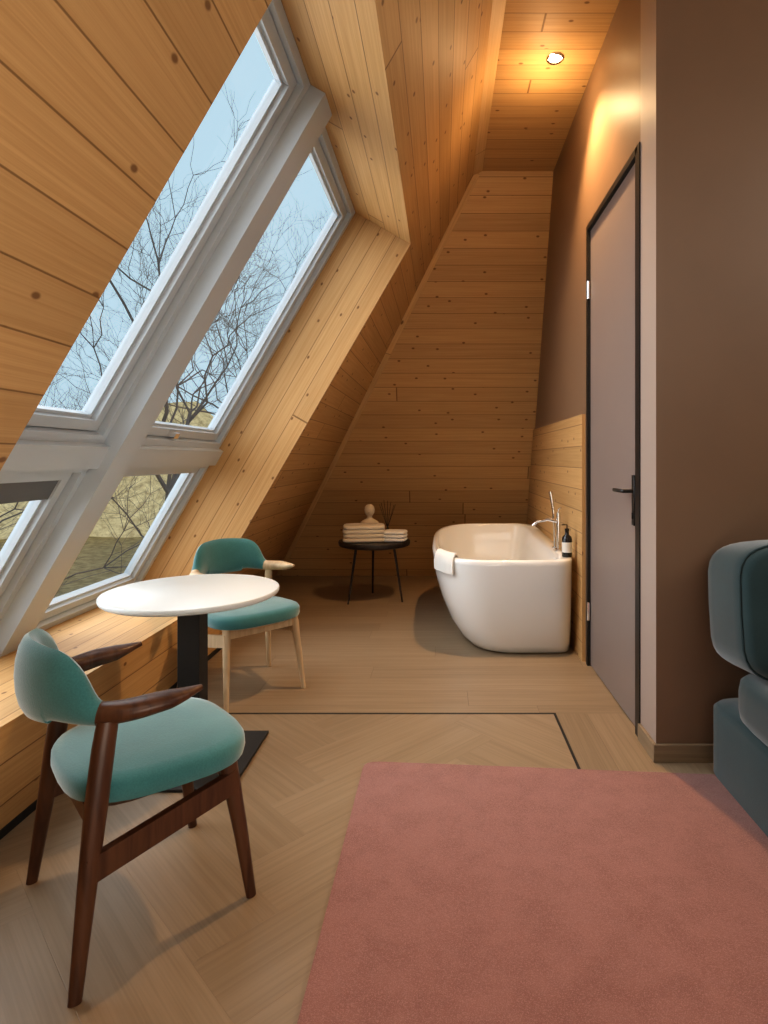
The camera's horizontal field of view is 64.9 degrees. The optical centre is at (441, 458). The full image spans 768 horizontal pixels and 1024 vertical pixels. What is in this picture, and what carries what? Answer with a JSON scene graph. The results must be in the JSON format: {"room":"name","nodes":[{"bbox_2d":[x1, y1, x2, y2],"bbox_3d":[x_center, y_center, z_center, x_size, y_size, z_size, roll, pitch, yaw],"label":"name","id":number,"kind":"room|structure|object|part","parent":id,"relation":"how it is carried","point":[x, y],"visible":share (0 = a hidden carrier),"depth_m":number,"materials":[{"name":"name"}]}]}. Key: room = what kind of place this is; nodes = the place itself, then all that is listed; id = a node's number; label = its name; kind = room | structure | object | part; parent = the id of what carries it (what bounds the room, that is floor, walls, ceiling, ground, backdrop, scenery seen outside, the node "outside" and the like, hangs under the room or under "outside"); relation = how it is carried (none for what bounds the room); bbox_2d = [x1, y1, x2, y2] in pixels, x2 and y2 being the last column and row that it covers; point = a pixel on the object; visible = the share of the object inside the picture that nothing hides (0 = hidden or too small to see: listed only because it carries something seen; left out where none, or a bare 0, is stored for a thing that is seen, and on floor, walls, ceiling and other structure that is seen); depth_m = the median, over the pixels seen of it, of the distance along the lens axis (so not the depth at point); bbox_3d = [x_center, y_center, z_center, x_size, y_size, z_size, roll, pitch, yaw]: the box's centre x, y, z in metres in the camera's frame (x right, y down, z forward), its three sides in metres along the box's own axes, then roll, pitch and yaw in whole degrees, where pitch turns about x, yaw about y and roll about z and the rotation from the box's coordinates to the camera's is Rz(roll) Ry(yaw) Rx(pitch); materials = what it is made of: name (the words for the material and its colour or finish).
{"room":"attic hotel room","nodes":[
{"label":"attic hotel room","id":0,"kind":"room"},
{"bbox_2d":[0,0,492,578],"bbox_3d":[-0.749,-0.517,1.912,2.041,3.535,9.024,0,0,0],"label":"ceiling","id":1,"kind":"structure","parent":0,"point":[101,101],"depth_m":1.33,"materials":[{"name":"brown wood"}]},
{"bbox_2d":[0,0,354,656],"bbox_3d":[-1.341,-0.391,2.746,1.645,2.659,2.602,0,0,0],"label":"window frames","id":2,"kind":"structure","parent":1,"relation":"attached to","point":[68,464],"depth_m":2.66,"materials":[{"name":"white wood"}]},
{"bbox_2d":[143,0,410,580],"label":"window reveal","id":3,"kind":"structure","parent":1,"relation":"attached to","point":[338,42],"depth_m":4.05,"materials":[{"name":"brown wood"}]},
{"bbox_3d":[-1.133,-0.389,2.746,1.843,2.547,2.602,0,0,0],"label":"reveal trim","id":4,"kind":"part","parent":3,"relation":"part of","materials":[{"name":"brown wood"}]},
{"bbox_2d":[276,0,505,575],"bbox_3d":[0.050,-0.531,2.094,1.713,3.557,9.280,0,0,-13],"label":"trim","id":5,"kind":"structure","parent":1,"relation":"attached to","point":[498,6],"depth_m":4.82,"materials":[{"name":"brown wood"}]},
{"bbox_2d":[0,714,576,1023],"bbox_3d":[-0.873,1.250,0.173,2.853,0.001,5.546,0,0,0],"label":"floor","id":6,"kind":"structure","parent":0,"point":[177,937],"depth_m":1.76,"materials":[{"name":"brown wood"}]},
{"bbox_2d":[14,628,255,1007],"bbox_3d":[-0.880,0.855,1.711,0.558,0.794,0.567,0,0,-43],"label":"chair","id":7,"kind":"object","parent":6,"relation":"on","point":[121,751],"visible":1,"depth_m":1.54,"materials":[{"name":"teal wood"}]},
{"bbox_2d":[96,574,279,792],"bbox_3d":[-1.035,0.896,2.492,0.696,0.708,0.696,0,0,0],"label":"bistro table","id":8,"kind":"object","parent":6,"relation":"on","point":[190,598],"visible":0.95,"depth_m":2.45,"materials":[{"name":"white"}]},
{"bbox_2d":[280,171,552,575],"bbox_3d":[1.216,-0.517,5.594,5.969,3.535,1.660,0,0,0],"label":"wall","id":9,"kind":"structure","parent":0,"point":[443,435],"depth_m":5.59,"materials":[{"name":"brown wood"}]},
{"bbox_2d":[208,576,713,773],"bbox_3d":[0.950,1.249,2.062,6.500,0.002,9.324,0,0,0],"label":"floor","id":10,"kind":"structure","parent":0,"point":[376,653],"depth_m":3.51,"materials":[{"name":"brown wood"}]},
{"bbox_2d":[0,607,221,839],"bbox_3d":[-1.777,1.067,0.724,0.655,0.366,6.647,0,0,0],"label":"wall","id":11,"kind":"structure","parent":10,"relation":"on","point":[151,667],"depth_m":2.73,"materials":[{"name":"brown wood"}]},
{"bbox_2d":[189,538,305,712],"bbox_3d":[-1.087,0.855,3.287,0.558,0.794,0.567,0,0,44],"label":"chair","id":12,"kind":"object","parent":10,"relation":"on","point":[224,555],"visible":0.78,"depth_m":3.26,"materials":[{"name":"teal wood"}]},
{"bbox_2d":[338,539,409,604],"bbox_3d":[-0.600,0.986,5.330,0.636,0.531,0.636,0,0,0],"label":"side table","id":13,"kind":"object","parent":10,"relation":"on","point":[367,546],"visible":0.79,"depth_m":5.16,"materials":[{"name":"black metal"}]},
{"bbox_2d":[343,523,407,542],"bbox_3d":[-0.591,0.646,5.270,0.569,0.145,0.270,0,0,0],"label":"folded towels","id":14,"kind":"object","parent":13,"relation":"on","point":[352,532],"visible":1,"depth_m":5.16,"materials":[{"name":"beige fabric"}]},
{"bbox_2d":[360,504,378,522],"bbox_3d":[-0.660,0.564,5.470,0.148,0.307,0.141,0,0,42],"label":"statue","id":15,"kind":"object","parent":14,"relation":"on","point":[369,509],"visible":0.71,"depth_m":5.43,"materials":[{"name":"beige paint"}]},
{"bbox_2d":[380,501,394,529],"bbox_3d":[-0.501,0.548,5.498,0.150,0.340,0.100,0,0,0],"label":"reeds","id":16,"kind":"object","parent":13,"relation":"on","point":[387,520],"visible":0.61,"depth_m":5.49,"materials":[{"name":"black plant"}]},
{"bbox_2d":[433,491,571,652],"bbox_3d":[0.394,0.739,4.620,0.930,1.022,1.800,0,0,0],"label":"bathtub","id":17,"kind":"object","parent":10,"relation":"on","point":[506,587],"visible":0.99,"depth_m":3.79,"materials":[{"name":"white ceramic"}]},
{"bbox_2d":[561,524,571,556],"bbox_3d":[0.803,0.524,3.860,0.068,0.209,0.065,0,0,0],"label":"soap bottle","id":18,"kind":"object","parent":17,"relation":"on","point":[566,539],"visible":1,"depth_m":3.83,"materials":[{"name":"black glass"}]},
{"bbox_2d":[297,762,767,1023],"bbox_3d":[1.541,1.244,0.629,3.718,0.010,3.658,0,0,0],"label":"rug","id":19,"kind":"object","parent":10,"relation":"on","point":[460,894],"visible":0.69,"depth_m":1.68,"materials":[{"name":"pink carpet"}]},
{"bbox_2d":[708,540,767,836],"bbox_3d":[2.147,0.763,1.942,2.206,0.946,1.007,0,0,0],"label":"sofa","id":20,"kind":"object","parent":19,"relation":"on","point":[737,572],"visible":1,"depth_m":2.12,"materials":[{"name":"teal fabric"}]},
{"bbox_2d":[482,0,619,170],"bbox_3d":[2.236,-2.285,1.082,3.928,0.001,7.364,0,0,0],"label":"ceiling","id":21,"kind":"structure","parent":0,"point":[535,102],"depth_m":3.58,"materials":[{"name":"brown wood"}]},
{"bbox_2d":[546,52,563,64],"bbox_3d":[0.645,-2.280,3.420,0.100,0.007,0.100,0,0,0],"label":"recessed light","id":22,"kind":"object","parent":21,"relation":"in","point":[555,58],"visible":1,"depth_m":3.42,"materials":[{"name":"silver metal"}]},
{"bbox_2d":[535,0,655,742],"bbox_3d":[0.935,-0.517,4.452,0.100,3.535,3.944,0,0,0],"label":"wall","id":23,"kind":"structure","parent":0,"point":[616,111],"depth_m":3.10,"materials":[{"name":"brown paint"}]},
{"bbox_2d":[527,414,584,661],"bbox_3d":[0.875,0.486,5.053,0.020,1.527,2.701,0,0,0],"label":"wainscot","id":24,"kind":"structure","parent":23,"relation":"attached to","point":[558,448],"depth_m":4.14,"materials":[{"name":"brown wood"}]},
{"bbox_3d":[0.935,-0.517,4.452,0.100,3.535,3.944,0,0,0],"label":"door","id":25,"kind":"part","parent":23,"relation":"part of","materials":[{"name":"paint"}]},
{"bbox_2d":[587,163,634,725],"bbox_3d":[0.884,-0.068,3.183,0.105,2.623,0.897,0,0,0],"label":"door","id":26,"kind":"structure","parent":23,"relation":"in","point":[613,233],"depth_m":3.12,"materials":[{"name":"grey wood"}]},
{"bbox_2d":[586,142,640,736],"bbox_3d":[0.917,-0.082,3.166,0.076,2.664,0.984,0,0,0],"label":"door jamb","id":27,"kind":"object","parent":23,"relation":"attached to","point":[635,157],"depth_m":2.73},
{"bbox_2d":[638,723,712,762],"bbox_3d":[2.534,1.212,2.569,3.331,0.075,0.206,0,0,0],"label":"baseboard","id":28,"kind":"structure","parent":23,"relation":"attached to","point":[659,753],"depth_m":2.47,"materials":[{"name":"brown wood"}]},
{"bbox_2d":[656,0,767,743],"bbox_3d":[2.542,-0.518,2.480,3.315,3.535,0.001,0,0,0],"label":"wall","id":29,"kind":"structure","parent":0,"point":[712,55],"depth_m":2.48,"materials":[{"name":"brown paint"}]},
{"label":"outside","id":30,"kind":"structure","parent":0,"visible":0},
{"bbox_2d":[0,536,142,596],"bbox_3d":[-31.300,5.750,15.000,57.400,0.001,90.000,0,0,0],"label":"ground","id":31,"kind":"structure","parent":30,"point":[97,550],"depth_m":33.99,"materials":[{"name":"green plant"}]},
{"bbox_2d":[0,229,187,548],"bbox_3d":[-12.306,-2.875,13.477,13.741,17.304,8.597,0,0,32],"label":"tree","id":32,"kind":"object","parent":31,"relation":"on","point":[20,512],"visible":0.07,"depth_m":14.07,"materials":[{"name":"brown plant"}]},
{"bbox_2d":[0,315,201,597],"bbox_3d":[-10.404,-0.880,10.990,15.273,13.316,6.917,0,0,-2],"label":"tree","id":33,"kind":"object","parent":31,"relation":"on","point":[124,528],"visible":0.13,"depth_m":9.64,"materials":[{"name":"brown plant"}]},
{"bbox_2d":[0,401,212,539],"bbox_3d":[-32.277,0.202,29.434,20.110,11.097,71.224,0,0,36],"label":"hedge","id":34,"kind":"object","parent":31,"relation":"on","point":[101,529],"visible":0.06,"depth_m":44.46,"materials":[{"name":"green plant"}]},
{"bbox_2d":[41,199,272,537],"bbox_3d":[-13.573,-3.181,27.182,10.132,17.893,17.578,0,0,15],"label":"tree","id":35,"kind":"object","parent":31,"relation":"on","point":[152,277],"visible":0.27,"depth_m":26.06,"materials":[{"name":"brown plant"}]},
{"bbox_2d":[56,87,314,527],"bbox_3d":[-7.026,-2.463,16.442,10.698,16.476,18.239,0,0,-5],"label":"tree","id":36,"kind":"object","parent":31,"relation":"on","point":[190,418],"visible":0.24,"depth_m":16.95,"materials":[{"name":"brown plant"}]},
{"bbox_2d":[56,201,327,414],"bbox_3d":[-6.809,-1.728,20.457,15.416,14.970,7.988,0,0,7],"label":"tree","id":37,"kind":"object","parent":31,"relation":"on","point":[239,294],"visible":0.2,"depth_m":20.51,"materials":[{"name":"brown plant"}]},
{"bbox_2d":[123,245,282,408],"bbox_3d":[-9.403,-3.881,40.061,19.348,19.317,15.631,0,0,-18],"label":"tree","id":38,"kind":"object","parent":31,"relation":"on","point":[257,245],"visible":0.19,"depth_m":36.22,"materials":[{"name":"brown plant"}]}
]}

